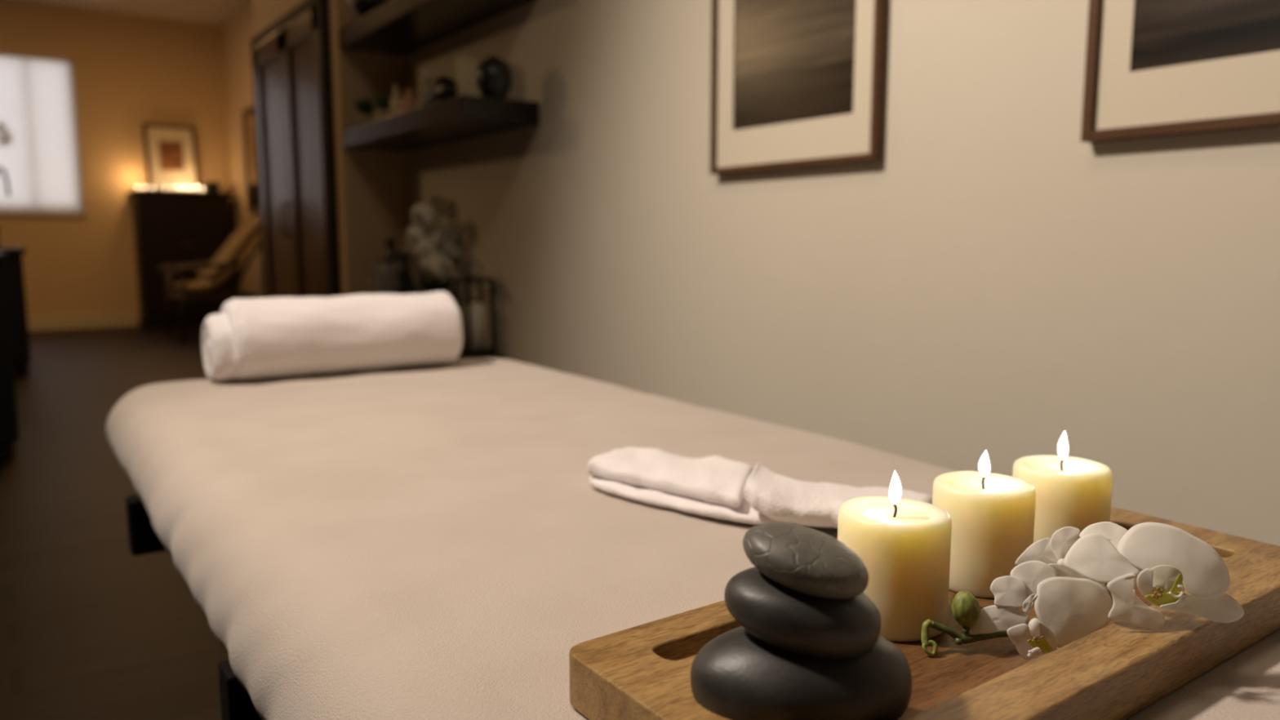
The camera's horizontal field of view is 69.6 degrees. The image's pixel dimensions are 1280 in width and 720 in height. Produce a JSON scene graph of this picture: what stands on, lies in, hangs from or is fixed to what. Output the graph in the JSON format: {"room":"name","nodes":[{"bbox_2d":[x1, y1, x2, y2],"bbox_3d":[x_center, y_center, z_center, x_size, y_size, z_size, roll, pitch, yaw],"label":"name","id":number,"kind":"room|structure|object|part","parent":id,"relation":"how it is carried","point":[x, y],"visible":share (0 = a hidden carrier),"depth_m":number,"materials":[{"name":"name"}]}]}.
{"room":"spa","nodes":[
{"label":"spa","id":0,"kind":"room"},
{"bbox_2d":[0,325,229,719],"bbox_3d":[-2.490,0.483,3.201,4.973,0.100,12.960,-5,9,-35],"label":"floor","id":1,"kind":"structure","parent":0,"point":[91,628],"depth_m":2.36,"materials":[{"name":"brown wood"}]},
{"bbox_2d":[0,251,19,454],"bbox_3d":[-3.118,-0.049,3.844,0.815,0.790,1.220,-5,9,-35],"label":"base cabinet","id":2,"kind":"object","parent":1,"relation":"on","point":[9,426],"visible":1,"depth_m":3.60,"materials":[{"name":"black paint"}]},
{"bbox_2d":[0,247,31,376],"bbox_3d":[-4.539,-0.317,5.890,1.025,0.795,1.210,-5,9,-35],"label":"sideboard","id":3,"kind":"object","parent":1,"relation":"on","point":[14,269],"visible":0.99,"depth_m":5.68,"materials":[{"name":"black paint"}]},
{"bbox_2d":[0,123,16,195],"bbox_3d":[-4.310,-1.153,6.040,0.406,0.826,0.150,-5,9,-35],"label":"potted orchid","id":4,"kind":"object","parent":3,"relation":"on","point":[3,136],"visible":1,"depth_m":6.08,"materials":[{"name":"white plant"}]},
{"bbox_3d":[-4.208,-1.527,6.059,0.089,0.090,0.035,-5,9,-35],"label":"flower","id":5,"kind":"part","parent":4,"relation":"part of","materials":[{"name":"beige plant"}]},
{"bbox_3d":[-4.203,-1.440,6.074,0.090,0.088,0.035,-5,9,-35],"label":"flower","id":6,"kind":"part","parent":4,"relation":"part of","materials":[{"name":"beige plant"}]},
{"bbox_3d":[-4.178,-1.471,6.088,0.088,0.090,0.035,-5,9,-35],"label":"flower","id":7,"kind":"part","parent":4,"relation":"part of","materials":[{"name":"beige plant"}]},
{"bbox_3d":[-3.951,-0.303,5.609,0.295,0.600,0.014,-5,9,-35],"label":"drawer","id":8,"kind":"part","parent":3,"relation":"part of","materials":[{"name":"black paint"}]},
{"bbox_3d":[-3.876,0.053,5.779,0.060,0.090,0.060,-5,9,-35],"label":"leg","id":9,"kind":"part","parent":3,"relation":"part of","materials":[{"name":"black paint"}]},
{"bbox_2d":[127,190,234,328],"bbox_3d":[-4.524,-1.002,9.150,0.885,1.315,0.385,-5,9,-35],"label":"cabinet","id":10,"kind":"object","parent":1,"relation":"on","point":[171,227],"visible":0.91,"depth_m":8.95,"materials":[{"name":"black wood"}]},
{"bbox_3d":[-4.593,-0.989,8.901,0.394,1.175,0.014,-5,9,-35],"label":"door","id":11,"kind":"part","parent":10,"relation":"part of","materials":[{"name":"black wood"}]},
{"bbox_2d":[142,122,199,191],"bbox_3d":[-4.621,-1.991,9.076,0.470,0.658,0.093,-5,9,-35],"label":"picture","id":12,"kind":"object","parent":10,"relation":"on","point":[171,153],"visible":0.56,"depth_m":9.07,"materials":[{"name":"brown wood"}]},
{"bbox_2d":[158,140,184,170],"bbox_3d":[-4.622,-2.016,9.074,0.210,0.289,0.032,-5,9,-35],"label":"print","id":13,"kind":"object","parent":12,"relation":"attached to","point":[171,153],"depth_m":9.07},
{"bbox_2d":[193,186,199,191],"bbox_3d":[-4.359,-1.681,9.049,0.065,0.059,0.063,-5,9,-35],"label":"tealight","id":14,"kind":"object","parent":10,"relation":"on","point":[196,189],"visible":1,"depth_m":9.03,"materials":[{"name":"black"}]},
{"bbox_3d":[-4.267,-1.020,9.133,0.394,1.175,0.014,-5,9,-35],"label":"door","id":15,"kind":"part","parent":10,"relation":"part of","materials":[{"name":"black wood"}]},
{"bbox_2d":[204,182,219,192],"bbox_3d":[-4.282,-1.724,9.204,0.120,0.105,0.120,-5,9,-35],"label":"trinket box","id":16,"kind":"object","parent":10,"relation":"on","point":[209,186],"visible":0.8,"depth_m":9.16,"materials":[{"name":"black paint"}]},
{"bbox_3d":[-4.282,-1.764,9.199,0.120,0.025,0.120,-5,9,-35],"label":"lid","id":17,"kind":"part","parent":16,"relation":"part of","materials":[{"name":"black paint"}]},
{"bbox_2d":[125,494,262,719],"bbox_3d":[0.034,0.499,0.892,0.710,0.460,2.295,-5,9,-35],"label":"massage table","id":18,"kind":"object","parent":1,"relation":"on","point":[236,703],"visible":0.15,"depth_m":1.35,"materials":[{"name":"black paint"}]},
{"bbox_3d":[-0.473,0.221,1.572,0.707,0.083,0.040,-5,9,-35],"label":"cross panel","id":19,"kind":"part","parent":18,"relation":"part of","materials":[{"name":"black"}]},
{"bbox_3d":[-0.084,0.404,1.046,0.710,0.311,0.040,-5,9,-35],"label":"cross panel","id":20,"kind":"part","parent":18,"relation":"part of","materials":[{"name":"black"}]},
{"bbox_2d":[106,358,1279,719],"bbox_3d":[0.070,0.208,0.880,0.894,0.133,2.567,-5,9,-35],"label":"sheet","id":21,"kind":"object","parent":18,"relation":"on","point":[436,541],"visible":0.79,"depth_m":0.84,"materials":[{"name":"beige fabric"}]},
{"bbox_2d":[201,291,462,379],"bbox_3d":[-0.587,-0.053,1.785,0.474,0.148,0.158,-5,9,-35],"label":"rolled towel","id":22,"kind":"object","parent":21,"relation":"on","point":[268,337],"visible":1,"depth_m":1.71,"materials":[{"name":"white fabric"}]},
{"bbox_2d":[586,447,805,526],"bbox_3d":[0.057,0.119,0.932,0.297,0.035,0.140,6,10,39],"label":"hand towel","id":23,"kind":"object","parent":21,"relation":"on","point":[713,486],"visible":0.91,"depth_m":0.89,"materials":[{"name":"white fabric"}]},
{"bbox_2d":[742,463,932,528],"bbox_3d":[0.180,0.123,0.824,0.164,0.043,0.110,2,8,17],"label":"hand towel","id":24,"kind":"object","parent":21,"relation":"on","point":[778,497],"visible":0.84,"depth_m":0.81,"materials":[{"name":"white fabric"}]},
{"bbox_2d":[568,506,1279,719],"bbox_3d":[0.225,0.166,0.584,0.521,0.031,0.195,-5,9,-35],"label":"wooden tray","id":25,"kind":"object","parent":21,"relation":"on","point":[1116,671],"visible":0.34,"depth_m":0.51,"materials":[{"name":"brown wood"}]},
{"bbox_2d":[690,626,911,719],"bbox_3d":[0.080,0.159,0.459,0.111,0.054,0.074,1,7,-3],"label":"stone","id":26,"kind":"object","parent":25,"relation":"on","point":[736,675],"visible":0.72,"depth_m":0.43,"materials":[{"name":"black stone"}]},
{"bbox_2d":[724,566,880,658],"bbox_3d":[0.081,0.125,0.458,0.078,0.041,0.061,-1,7,-4],"label":"stone","id":27,"kind":"object","parent":26,"relation":"on","point":[782,617],"visible":0.77,"depth_m":0.43,"materials":[{"name":"black stone"}]},
{"bbox_2d":[742,522,869,599],"bbox_3d":[0.082,0.099,0.455,0.060,0.032,0.053,-1,7,-8],"label":"stone","id":28,"kind":"object","parent":27,"relation":"on","point":[802,559],"visible":1,"depth_m":0.44,"materials":[{"name":"black stone"}]},
{"bbox_2d":[837,471,951,641],"bbox_3d":[0.162,0.119,0.590,0.070,0.100,0.070,-5,9,-35],"label":"pillar candle","id":29,"kind":"object","parent":25,"relation":"on","point":[904,545],"visible":0.92,"depth_m":0.56,"materials":[{"name":"beige wax"}]},
{"bbox_2d":[932,450,1035,598],"bbox_3d":[0.245,0.112,0.658,0.069,0.097,0.069,-5,9,-35],"label":"pillar candle","id":30,"kind":"object","parent":25,"relation":"on","point":[993,515],"visible":0.84,"depth_m":0.63,"materials":[{"name":"beige wax"}]},
{"bbox_2d":[1012,431,1112,550],"bbox_3d":[0.324,0.104,0.710,0.070,0.100,0.070,-5,9,-35],"label":"pillar candle","id":31,"kind":"object","parent":25,"relation":"on","point":[1073,491],"visible":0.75,"depth_m":0.68,"materials":[{"name":"beige wax"}]},
{"bbox_2d":[920,521,1244,660],"bbox_3d":[0.263,0.135,0.555,0.187,0.077,0.071,1,7,7],"label":"orchid spray","id":32,"kind":"object","parent":25,"relation":"on","point":[1067,590],"visible":1,"depth_m":0.55,"materials":[{"name":"beige plant"}]},
{"bbox_3d":[0.212,0.163,0.557,0.076,0.014,0.014,-2,8,-14],"label":"stem","id":33,"kind":"part","parent":32,"relation":"part of","materials":[{"name":"green plant"}]},
{"bbox_3d":[0.230,0.156,0.536,0.009,0.011,0.007,-5,9,-35],"label":"flower","id":34,"kind":"part","parent":32,"relation":"part of","materials":[{"name":"white plant"}]},
{"bbox_3d":[0.263,0.128,0.574,0.006,0.008,0.006,-5,9,-35],"label":"flower","id":35,"kind":"part","parent":32,"relation":"part of","materials":[{"name":"white plant"}]},
{"bbox_2d":[157,224,261,342],"bbox_3d":[-3.713,-0.703,8.079,0.829,1.004,0.763,-5,9,-35],"label":"lounge chair","id":36,"kind":"object","parent":1,"relation":"on","point":[204,289],"visible":0.77,"depth_m":7.86,"materials":[{"name":"brown wood"}]},
{"bbox_3d":[-4.186,-0.516,8.184,0.069,0.602,0.045,-5,9,-35],"label":"leg","id":37,"kind":"part","parent":36,"relation":"part of","materials":[{"name":"brown wood"}]},
{"bbox_3d":[-3.791,-0.445,7.635,0.069,0.602,0.045,-5,9,-35],"label":"leg","id":38,"kind":"part","parent":36,"relation":"part of","materials":[{"name":"brown wood"}]},
{"bbox_3d":[-4.040,-0.845,8.272,0.541,0.132,0.043,-5,9,-35],"label":"armrest","id":39,"kind":"part","parent":36,"relation":"part of","materials":[{"name":"brown wood"}]},
{"bbox_3d":[-3.621,-0.770,7.691,0.541,0.132,0.043,-5,9,-35],"label":"armrest","id":40,"kind":"part","parent":36,"relation":"part of","materials":[{"name":"brown wood"}]},
{"bbox_3d":[-3.759,-0.566,8.064,0.580,0.050,0.720,-5,9,-35],"label":"seat frame","id":41,"kind":"part","parent":36,"relation":"part of","materials":[{"name":"brown wood"}]},
{"bbox_2d":[173,224,260,293],"bbox_3d":[-3.665,-0.907,8.087,0.713,0.601,0.660,-5,9,-35],"label":"cushion","id":42,"kind":"object","parent":36,"relation":"on","point":[205,284],"depth_m":7.89,"materials":[{"name":"brown fabric"}]},
{"bbox_2d":[195,215,262,277],"bbox_3d":[-3.566,-1.012,8.145,0.600,0.534,0.620,-5,9,-35],"label":"seat cushion","id":43,"kind":"object","parent":36,"relation":"on","point":[239,237],"visible":0.52,"depth_m":8.11,"materials":[{"name":"brown fabric"}]},
{"bbox_3d":[-3.350,-0.852,7.901,0.413,0.640,0.038,-5,9,-35],"label":"post","id":44,"kind":"part","parent":36,"relation":"part of","materials":[{"name":"brown wood"}]},
{"bbox_2d":[250,0,341,297],"bbox_3d":[-1.679,-0.673,4.417,0.071,1.880,1.220,-5,9,-35],"label":"double door","id":45,"kind":"structure","parent":1,"relation":"on","point":[291,58],"depth_m":4.28,"materials":[{"name":"black wood"}]},
{"bbox_3d":[-1.825,-0.703,4.648,0.033,1.770,0.542,-5,9,-35],"label":"door","id":46,"kind":"part","parent":45,"relation":"part of","materials":[{"name":"brown wood"}]},
{"bbox_3d":[-1.820,-0.718,4.650,0.016,1.550,0.382,-5,9,-35],"label":"door panel","id":47,"kind":"part","parent":45,"relation":"part of","materials":[{"name":"brown wood"}]},
{"bbox_3d":[-1.722,-0.677,4.448,0.038,0.171,0.012,-5,9,-35],"label":"door handle","id":48,"kind":"part","parent":45,"relation":"part of","materials":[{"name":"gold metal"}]},
{"bbox_3d":[-1.664,-0.667,4.367,0.038,0.171,0.012,-5,9,-35],"label":"door handle","id":49,"kind":"part","parent":45,"relation":"part of","materials":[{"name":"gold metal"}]},
{"bbox_3d":[-1.506,-0.646,4.206,0.033,1.770,0.542,-5,9,-35],"label":"door","id":50,"kind":"part","parent":45,"relation":"part of","materials":[{"name":"brown wood"}]},
{"bbox_3d":[-1.501,-0.661,4.208,0.016,1.550,0.382,-5,9,-35],"label":"door panel","id":51,"kind":"part","parent":45,"relation":"part of","materials":[{"name":"brown wood"}]},
{"bbox_2d":[457,346,506,359],"bbox_3d":[-0.949,0.169,3.559,0.500,0.430,0.910,-5,9,-35],"label":"console","id":52,"kind":"object","parent":1,"relation":"on","point":[461,356],"visible":0.02,"depth_m":3.29,"materials":[{"name":"brown wood"}]},
{"bbox_2d":[368,260,399,293],"bbox_3d":[-1.025,-0.232,3.695,0.116,0.330,0.116,-5,9,-35],"label":"glass jar","id":53,"kind":"object","parent":52,"relation":"on","point":[384,279],"visible":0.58,"depth_m":3.64,"materials":[{"name":"white"}]},
{"bbox_2d":[385,238,395,268],"bbox_3d":[-1.060,-0.308,3.932,0.092,0.420,0.092,-5,9,-35],"label":"bottle","id":54,"kind":"object","parent":52,"relation":"on","point":[390,243],"visible":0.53,"depth_m":3.89,"materials":[{"name":"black glass"}]},
{"bbox_2d":[395,253,416,294],"bbox_3d":[-0.981,-0.263,3.821,0.110,0.360,0.110,-5,9,-35],"label":"vase","id":55,"kind":"object","parent":52,"relation":"on","point":[402,260],"visible":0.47,"depth_m":3.78,"materials":[{"name":"black ceramic"}]},
{"bbox_2d":[404,195,462,300],"bbox_3d":[-0.791,-0.352,3.619,0.247,0.589,0.220,-5,9,-35],"label":"flowering plant","id":56,"kind":"object","parent":52,"relation":"on","point":[434,246],"visible":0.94,"depth_m":3.57,"materials":[{"name":"beige plant"}]},
{"bbox_2d":[453,262,496,355],"bbox_3d":[-0.607,-0.193,3.381,0.110,0.334,0.110,-5,9,-35],"label":"lantern","id":57,"kind":"object","parent":52,"relation":"on","point":[475,329],"visible":0.97,"depth_m":3.36,"materials":[{"name":"black paint"}]},
{"bbox_2d":[464,302,485,349],"bbox_3d":[-0.607,-0.126,3.390,0.074,0.167,0.074,-5,9,-35],"label":"candle","id":58,"kind":"object","parent":57,"relation":"on","point":[475,329],"depth_m":3.36,"materials":[{"name":"beige wax"}]},
{"bbox_2d":[0,0,235,326],"bbox_3d":[-6.218,-1.716,8.168,4.773,2.985,0.150,-5,9,-35],"label":"wall","id":59,"kind":"structure","parent":0,"point":[130,71],"depth_m":8.86,"materials":[{"name":"beige paint"}]},
{"bbox_2d":[0,35,78,58],"bbox_3d":[-5.895,-2.831,8.151,1.565,0.140,0.020,-5,9,-35],"label":"trim","id":60,"kind":"structure","parent":59,"relation":"attached to","point":[7,43],"depth_m":8.42,"materials":[{"name":"beige wood"}]},
{"bbox_2d":[2,55,84,213],"bbox_3d":[-5.951,-2.062,8.328,1.485,1.430,0.050,-5,9,-35],"label":"window","id":61,"kind":"structure","parent":59,"relation":"in","point":[2,55],"depth_m":8.72,"materials":[{"name":"beige paint"}]},
{"bbox_2d":[0,51,83,213],"bbox_3d":[-5.919,-2.058,8.284,1.475,1.427,0.040,-5,9,-35],"label":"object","id":62,"kind":"structure","parent":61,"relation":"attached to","point":[42,166],"depth_m":8.53,"materials":[{"name":"white fabric"}]},
{"bbox_3d":[-5.919,-2.751,8.194,1.475,0.030,0.040,-5,9,-35],"label":"head rail","id":63,"kind":"part","parent":62,"relation":"part of","materials":[{"name":"beige paint"}]},
{"bbox_3d":[-5.917,-1.358,8.373,1.465,0.015,0.020,-5,9,-35],"label":"rail","id":64,"kind":"part","parent":62,"relation":"part of","materials":[{"name":"white fabric"}]},
{"bbox_2d":[0,212,88,216],"bbox_3d":[-5.907,-1.330,8.362,1.545,0.030,0.080,-5,9,-35],"label":"trim","id":65,"kind":"structure","parent":59,"relation":"attached to","point":[41,214],"depth_m":8.57,"materials":[{"name":"beige paint"}]},
{"bbox_2d":[27,313,135,331],"bbox_3d":[-6.272,-0.282,8.210,3.120,0.130,0.018,-5,9,-35],"label":"baseboard","id":66,"kind":"structure","parent":59,"relation":"attached to","point":[117,320],"depth_m":8.84,"materials":[{"name":"beige paint"}]},
{"bbox_2d":[10,0,250,26],"bbox_3d":[-2.490,-2.577,2.804,4.973,0.100,12.960,-5,9,-35],"label":"ceiling","id":67,"kind":"structure","parent":0,"point":[208,12],"depth_m":8.51,"materials":[{"name":"beige paint"}]},
{"bbox_2d":[221,0,263,297],"bbox_3d":[-2.720,-1.626,7.473,0.100,2.985,5.060,-5,9,-35],"label":"wall","id":68,"kind":"structure","parent":0,"point":[237,33],"depth_m":9.00,"materials":[{"name":"beige paint"}]},
{"bbox_2d":[241,105,259,213],"bbox_3d":[-3.586,-1.854,8.549,0.028,0.960,0.630,-5,9,-35],"label":"wall mirror","id":69,"kind":"object","parent":68,"relation":"attached to","point":[248,115],"visible":0.52,"depth_m":8.65,"materials":[{"name":"brown wood"}]},
{"bbox_3d":[-3.583,-1.854,8.551,0.005,0.880,0.550,-5,9,-35],"label":"mirror pane","id":70,"kind":"part","parent":69,"relation":"part of","materials":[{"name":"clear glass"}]},
{"bbox_2d":[253,0,411,295],"bbox_3d":[-1.222,-1.258,4.628,1.003,2.985,1.350,-5,9,-35],"label":"wall","id":71,"kind":"structure","parent":0,"point":[372,184],"depth_m":3.91,"materials":[{"name":"beige paint"}]},
{"bbox_2d":[404,0,1279,546],"bbox_3d":[1.118,-0.868,1.624,0.723,2.985,6.300,-5,9,-35],"label":"wall","id":72,"kind":"structure","parent":0,"point":[1002,282],"depth_m":1.86,"materials":[{"name":"paint"}]},
{"bbox_2d":[337,0,533,56],"bbox_3d":[-0.784,-1.265,3.383,0.279,0.072,1.164,-5,9,-35],"label":"wall shelf","id":73,"kind":"object","parent":72,"relation":"attached to","point":[402,28],"visible":1,"depth_m":3.37,"materials":[{"name":"brown wood"}]},
{"bbox_2d":[348,0,389,17],"bbox_3d":[-1.066,-1.380,3.627,0.170,0.095,0.170,-5,9,-35],"label":"bowl","id":74,"kind":"object","parent":73,"relation":"on","point":[362,7],"visible":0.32,"depth_m":3.58,"materials":[{"name":"black ceramic"}]},
{"bbox_2d":[342,94,539,151],"bbox_3d":[-0.784,-0.867,3.435,0.279,0.072,1.164,-5,9,-35],"label":"wall shelf","id":75,"kind":"object","parent":72,"relation":"attached to","point":[461,117],"visible":1,"depth_m":3.15,"materials":[{"name":"brown wood"}]},
{"bbox_2d":[354,97,377,125],"bbox_3d":[-1.118,-1.005,3.747,0.078,0.121,0.106,0,7,-2],"label":"potted plant","id":76,"kind":"object","parent":75,"relation":"on","point":[365,107],"visible":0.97,"depth_m":3.72,"materials":[{"name":"green plant"}]},
{"bbox_3d":[-1.120,-0.970,3.756,0.074,0.050,0.073,-5,9,-35],"label":"pot","id":77,"kind":"part","parent":76,"relation":"part of","materials":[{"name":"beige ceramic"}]},
{"bbox_2d":[372,93,391,119],"bbox_3d":[-1.007,-0.986,3.613,0.106,0.118,0.077,2,8,15],"label":"potted plant","id":78,"kind":"object","parent":75,"relation":"on","point":[382,103],"visible":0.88,"depth_m":3.59,"materials":[{"name":"green plant"}]},
{"bbox_3d":[-1.007,-0.952,3.616,0.074,0.050,0.073,-5,9,-35],"label":"pot","id":79,"kind":"part","parent":78,"relation":"part of","materials":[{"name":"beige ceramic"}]},
{"bbox_2d":[390,80,401,115],"bbox_3d":[-0.933,-0.993,3.525,0.044,0.154,0.043,-5,9,-35],"label":"bottle","id":80,"kind":"object","parent":75,"relation":"on","point":[395,102],"visible":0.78,"depth_m":3.51,"materials":[{"name":"beige glass"}]},
{"bbox_2d":[400,88,417,112],"bbox_3d":[-0.865,-0.959,3.451,0.064,0.105,0.063,-5,9,-35],"label":"flask","id":81,"kind":"object","parent":75,"relation":"on","point":[408,102],"visible":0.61,"depth_m":3.43,"materials":[{"name":"brown ceramic"}]},
{"bbox_2d":[421,72,431,106],"bbox_3d":[-0.764,-0.960,3.309,0.044,0.144,0.043,-5,9,-35],"label":"bottle","id":82,"kind":"object","parent":75,"relation":"on","point":[424,101],"visible":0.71,"depth_m":3.29,"materials":[{"name":"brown glass"}]},
{"bbox_2d":[426,75,457,103],"bbox_3d":[-0.686,-0.934,3.219,0.091,0.116,0.208,-5,9,-35],"label":"shell ornament","id":83,"kind":"object","parent":75,"relation":"on","point":[443,87],"visible":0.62,"depth_m":3.16,"materials":[{"name":"black ceramic"}]},
{"bbox_2d":[456,54,487,96],"bbox_3d":[-0.556,-0.956,3.174,0.157,0.171,0.012,-5,9,-35],"label":"framed card","id":84,"kind":"object","parent":75,"relation":"on","point":[467,65],"visible":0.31,"depth_m":3.14,"materials":[{"name":"beige"}]},
{"bbox_2d":[475,56,512,98],"bbox_3d":[-0.471,-0.910,2.972,0.120,0.132,0.120,-5,9,-35],"label":"round vase","id":85,"kind":"object","parent":75,"relation":"on","point":[493,76],"visible":0.9,"depth_m":2.93,"materials":[{"name":"black ceramic"}]},
{"bbox_2d":[710,0,888,174],"bbox_3d":[0.342,-0.829,2.067,0.030,0.780,0.528,-5,9,-35],"label":"framed picture","id":86,"kind":"object","parent":72,"relation":"attached to","point":[795,83],"visible":1,"depth_m":2.08,"materials":[{"name":"brown wood"}]},
{"bbox_2d":[733,0,856,130],"bbox_3d":[0.342,-0.829,2.068,0.002,0.586,0.394,-5,9,-35],"label":"print","id":87,"kind":"object","parent":86,"relation":"attached to","point":[795,60],"depth_m":2.08},
{"bbox_2d":[1080,0,1279,142],"bbox_3d":[0.918,-0.725,1.269,0.030,0.782,0.575,-5,9,-35],"label":"framed picture","id":88,"kind":"object","parent":72,"relation":"attached to","point":[1153,68],"visible":1,"depth_m":1.42,"materials":[{"name":"brown wood"}]},
{"bbox_2d":[1130,0,1279,71],"bbox_3d":[0.918,-0.725,1.270,0.002,0.582,0.447,-5,9,-35],"label":"print","id":89,"kind":"object","parent":88,"relation":"attached to","point":[1166,35],"depth_m":1.39}
]}

